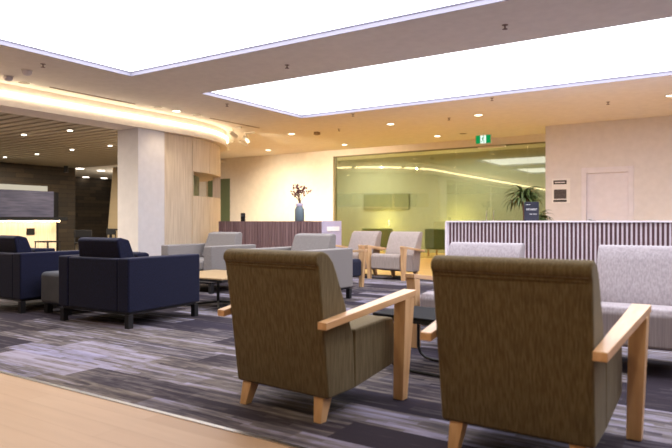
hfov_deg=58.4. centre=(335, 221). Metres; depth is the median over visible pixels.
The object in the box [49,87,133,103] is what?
ceiling vent
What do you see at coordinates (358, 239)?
lounge armchair
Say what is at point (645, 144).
wall
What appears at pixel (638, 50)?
ceiling light
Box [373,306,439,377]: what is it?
coffee table
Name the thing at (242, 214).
desk phone
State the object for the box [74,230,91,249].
cafe chair
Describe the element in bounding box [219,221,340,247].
reception desk
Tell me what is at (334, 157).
window
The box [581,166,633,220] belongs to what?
trim
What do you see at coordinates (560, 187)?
poster
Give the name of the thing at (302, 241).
cushion
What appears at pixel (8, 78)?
sensor
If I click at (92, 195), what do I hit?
stone wall
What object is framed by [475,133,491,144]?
exit sign
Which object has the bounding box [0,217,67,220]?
countertop
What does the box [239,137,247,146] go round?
spotlight
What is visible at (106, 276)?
armchair
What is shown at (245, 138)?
spotlight
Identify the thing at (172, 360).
floor
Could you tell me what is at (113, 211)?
wall
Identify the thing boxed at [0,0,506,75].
ceiling light
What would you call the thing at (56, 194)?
wall
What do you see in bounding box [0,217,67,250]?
counter
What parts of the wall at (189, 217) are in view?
tall panel, panel, panel, panel, panel, panel, panel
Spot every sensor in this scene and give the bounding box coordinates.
[2,75,13,81]
[21,69,32,75]
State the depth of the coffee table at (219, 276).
6.93 m
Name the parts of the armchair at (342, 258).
arm, arm, leg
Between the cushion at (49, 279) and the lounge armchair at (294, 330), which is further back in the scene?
the cushion at (49, 279)
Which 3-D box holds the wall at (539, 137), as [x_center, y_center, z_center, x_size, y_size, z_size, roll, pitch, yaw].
[2.699,-2.020,16.014,6.517,0.180,0.200,0,0,33]
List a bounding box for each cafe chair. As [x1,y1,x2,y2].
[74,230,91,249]
[106,228,115,237]
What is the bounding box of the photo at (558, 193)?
[554,189,565,198]
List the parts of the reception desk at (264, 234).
panel, panel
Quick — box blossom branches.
[290,184,311,202]
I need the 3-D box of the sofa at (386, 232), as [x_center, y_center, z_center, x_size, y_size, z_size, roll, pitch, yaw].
[1.387,0.580,18.105,1.000,0.780,0.720,0,0,33]
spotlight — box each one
[229,127,241,138]
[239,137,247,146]
[243,132,254,142]
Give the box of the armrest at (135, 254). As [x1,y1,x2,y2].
[133,252,148,256]
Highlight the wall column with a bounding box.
[118,128,163,255]
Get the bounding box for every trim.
[0,370,306,447]
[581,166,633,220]
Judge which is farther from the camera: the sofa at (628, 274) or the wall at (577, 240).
the wall at (577, 240)
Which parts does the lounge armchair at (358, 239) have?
seat, backrest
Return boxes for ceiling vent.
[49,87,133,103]
[210,118,257,127]
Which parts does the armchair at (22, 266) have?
frame, frame, leg, arm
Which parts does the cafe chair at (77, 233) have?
backrest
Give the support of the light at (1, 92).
attached to the wall at (8, 104)
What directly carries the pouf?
on the floor at (172, 360)
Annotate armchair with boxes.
[0,235,78,313]
[59,237,198,328]
[161,232,255,293]
[218,248,415,423]
[250,233,352,298]
[336,231,382,274]
[353,249,366,286]
[364,231,424,280]
[405,242,524,347]
[420,255,651,447]
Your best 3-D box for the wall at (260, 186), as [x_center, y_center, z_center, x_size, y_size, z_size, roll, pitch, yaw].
[-2.627,-0.570,19.472,6.183,3.080,0.200,0,0,33]
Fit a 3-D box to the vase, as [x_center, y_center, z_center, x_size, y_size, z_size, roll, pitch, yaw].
[-0.709,-0.191,11.668,0.184,0.352,0.184,0,0,33]
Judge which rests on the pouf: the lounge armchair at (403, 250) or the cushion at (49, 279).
the cushion at (49, 279)
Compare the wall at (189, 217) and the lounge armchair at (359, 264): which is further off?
the wall at (189, 217)
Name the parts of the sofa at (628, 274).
backrest, seat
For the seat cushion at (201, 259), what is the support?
on the armchair at (211, 252)
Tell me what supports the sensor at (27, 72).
attached to the ceiling at (181, 88)
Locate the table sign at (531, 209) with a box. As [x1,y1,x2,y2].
[524,202,538,220]
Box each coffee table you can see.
[186,270,229,308]
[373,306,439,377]
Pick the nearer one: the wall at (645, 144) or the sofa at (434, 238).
the wall at (645, 144)
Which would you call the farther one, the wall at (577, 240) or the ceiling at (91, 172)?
the ceiling at (91, 172)
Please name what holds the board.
attached to the wall at (441, 188)
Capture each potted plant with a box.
[502,185,542,220]
[539,210,553,220]
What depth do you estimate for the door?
12.58 m
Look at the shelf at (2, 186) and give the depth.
17.23 m
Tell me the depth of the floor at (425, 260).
12.54 m
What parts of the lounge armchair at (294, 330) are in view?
armrest, leg, backrest, leg, armrest, seat, leg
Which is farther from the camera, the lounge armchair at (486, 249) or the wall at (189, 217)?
the wall at (189, 217)
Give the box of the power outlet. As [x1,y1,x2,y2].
[26,228,34,234]
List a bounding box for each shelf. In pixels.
[0,184,47,190]
[192,170,220,199]
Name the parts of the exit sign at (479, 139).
green panel, white panel, green panel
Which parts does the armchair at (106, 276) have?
leg, arm, frame, leg, frame, arm, leg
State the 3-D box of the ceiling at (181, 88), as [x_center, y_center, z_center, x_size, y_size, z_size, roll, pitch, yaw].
[-1.805,-2.235,5.942,22.500,0.250,32.000,0,0,33]
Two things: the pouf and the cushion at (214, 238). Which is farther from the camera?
the cushion at (214, 238)
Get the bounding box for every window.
[208,179,229,220]
[333,142,544,220]
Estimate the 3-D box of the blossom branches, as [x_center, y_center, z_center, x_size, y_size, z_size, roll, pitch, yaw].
[-0.713,-0.511,11.651,0.436,0.462,0.272,0,0,17]
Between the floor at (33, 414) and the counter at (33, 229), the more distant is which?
the counter at (33, 229)
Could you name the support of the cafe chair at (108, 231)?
on the floor
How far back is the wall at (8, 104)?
10.50 m
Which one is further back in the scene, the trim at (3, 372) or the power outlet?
the power outlet
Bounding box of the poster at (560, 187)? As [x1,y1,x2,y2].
[552,178,569,202]
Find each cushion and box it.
[0,235,31,252]
[41,271,58,304]
[78,237,133,257]
[199,257,203,270]
[202,232,241,256]
[291,233,335,250]
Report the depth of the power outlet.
14.41 m
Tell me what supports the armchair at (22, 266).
on the floor at (172, 360)
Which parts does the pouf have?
leg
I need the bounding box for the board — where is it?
[364,193,408,209]
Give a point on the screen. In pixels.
(13, 203)
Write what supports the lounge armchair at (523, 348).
on the floor at (172, 360)
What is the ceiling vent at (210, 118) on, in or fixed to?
in the ceiling at (181, 88)
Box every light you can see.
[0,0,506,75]
[0,91,227,142]
[16,81,31,84]
[201,17,671,117]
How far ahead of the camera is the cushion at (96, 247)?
5.69 m
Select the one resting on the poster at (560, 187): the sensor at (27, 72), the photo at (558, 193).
the photo at (558, 193)
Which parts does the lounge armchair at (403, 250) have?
leg, armrest, seat, leg, backrest, armrest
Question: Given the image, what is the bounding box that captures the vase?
[295,203,303,220]
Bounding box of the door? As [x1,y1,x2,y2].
[587,172,627,220]
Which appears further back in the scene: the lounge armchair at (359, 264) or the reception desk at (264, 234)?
the reception desk at (264, 234)
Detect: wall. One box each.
[0,82,226,151]
[0,162,74,249]
[54,192,58,250]
[75,177,111,241]
[108,167,117,237]
[164,133,220,244]
[199,150,332,220]
[333,134,544,156]
[337,147,544,252]
[445,220,671,263]
[545,115,671,220]
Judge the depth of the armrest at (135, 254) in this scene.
5.78 m
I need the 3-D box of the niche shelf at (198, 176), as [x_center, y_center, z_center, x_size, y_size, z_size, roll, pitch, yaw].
[-3.474,-0.805,14.476,1.333,0.550,3.913,0,0,-18]
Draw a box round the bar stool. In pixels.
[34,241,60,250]
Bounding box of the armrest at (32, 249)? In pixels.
[31,248,46,251]
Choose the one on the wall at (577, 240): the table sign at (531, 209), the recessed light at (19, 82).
the table sign at (531, 209)
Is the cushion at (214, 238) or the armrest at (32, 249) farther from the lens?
the cushion at (214, 238)
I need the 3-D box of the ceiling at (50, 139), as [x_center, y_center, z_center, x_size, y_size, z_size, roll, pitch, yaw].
[-8.368,-1.900,13.554,9.200,0.060,11.620,0,0,33]
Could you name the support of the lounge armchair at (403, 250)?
on the floor at (172, 360)
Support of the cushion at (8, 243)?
on the armchair at (22, 266)
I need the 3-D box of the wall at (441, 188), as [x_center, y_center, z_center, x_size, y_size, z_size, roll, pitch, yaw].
[3.870,-0.570,18.353,10.500,3.080,0.200,0,0,33]
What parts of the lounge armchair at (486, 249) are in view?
leg, armrest, seat, backrest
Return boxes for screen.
[0,189,53,216]
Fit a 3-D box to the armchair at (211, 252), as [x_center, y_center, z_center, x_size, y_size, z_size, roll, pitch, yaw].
[-1.847,0.559,8.759,1.000,0.822,0.930,0,0,33]
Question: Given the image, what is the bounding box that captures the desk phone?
[241,213,244,220]
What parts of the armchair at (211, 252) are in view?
arm, leg, arm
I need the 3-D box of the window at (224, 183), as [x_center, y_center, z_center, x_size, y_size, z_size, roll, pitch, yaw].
[-3.926,-0.240,20.304,1.098,2.420,0.020,0,0,33]
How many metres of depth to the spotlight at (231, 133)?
13.39 m
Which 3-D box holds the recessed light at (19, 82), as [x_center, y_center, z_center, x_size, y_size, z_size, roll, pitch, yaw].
[-4.719,-2.107,9.090,0.230,0.006,0.230,0,0,33]
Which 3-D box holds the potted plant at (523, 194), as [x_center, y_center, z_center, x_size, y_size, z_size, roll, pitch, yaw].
[3.132,0.182,10.009,0.704,1.576,0.675,0,0,33]
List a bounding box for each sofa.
[362,228,392,247]
[425,229,444,255]
[597,245,671,350]
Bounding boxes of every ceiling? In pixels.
[0,0,671,160]
[0,112,117,167]
[75,161,225,178]
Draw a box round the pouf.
[41,271,71,314]
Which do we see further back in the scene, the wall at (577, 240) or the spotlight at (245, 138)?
the spotlight at (245, 138)
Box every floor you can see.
[0,274,671,447]
[0,373,291,447]
[365,251,444,275]
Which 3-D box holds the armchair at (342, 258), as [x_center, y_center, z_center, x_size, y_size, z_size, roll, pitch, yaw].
[-0.454,0.559,7.545,1.000,0.822,0.930,0,0,33]
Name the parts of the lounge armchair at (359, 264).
seat, armrest, leg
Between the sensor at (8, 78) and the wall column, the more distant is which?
the wall column
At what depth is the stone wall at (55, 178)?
20.36 m

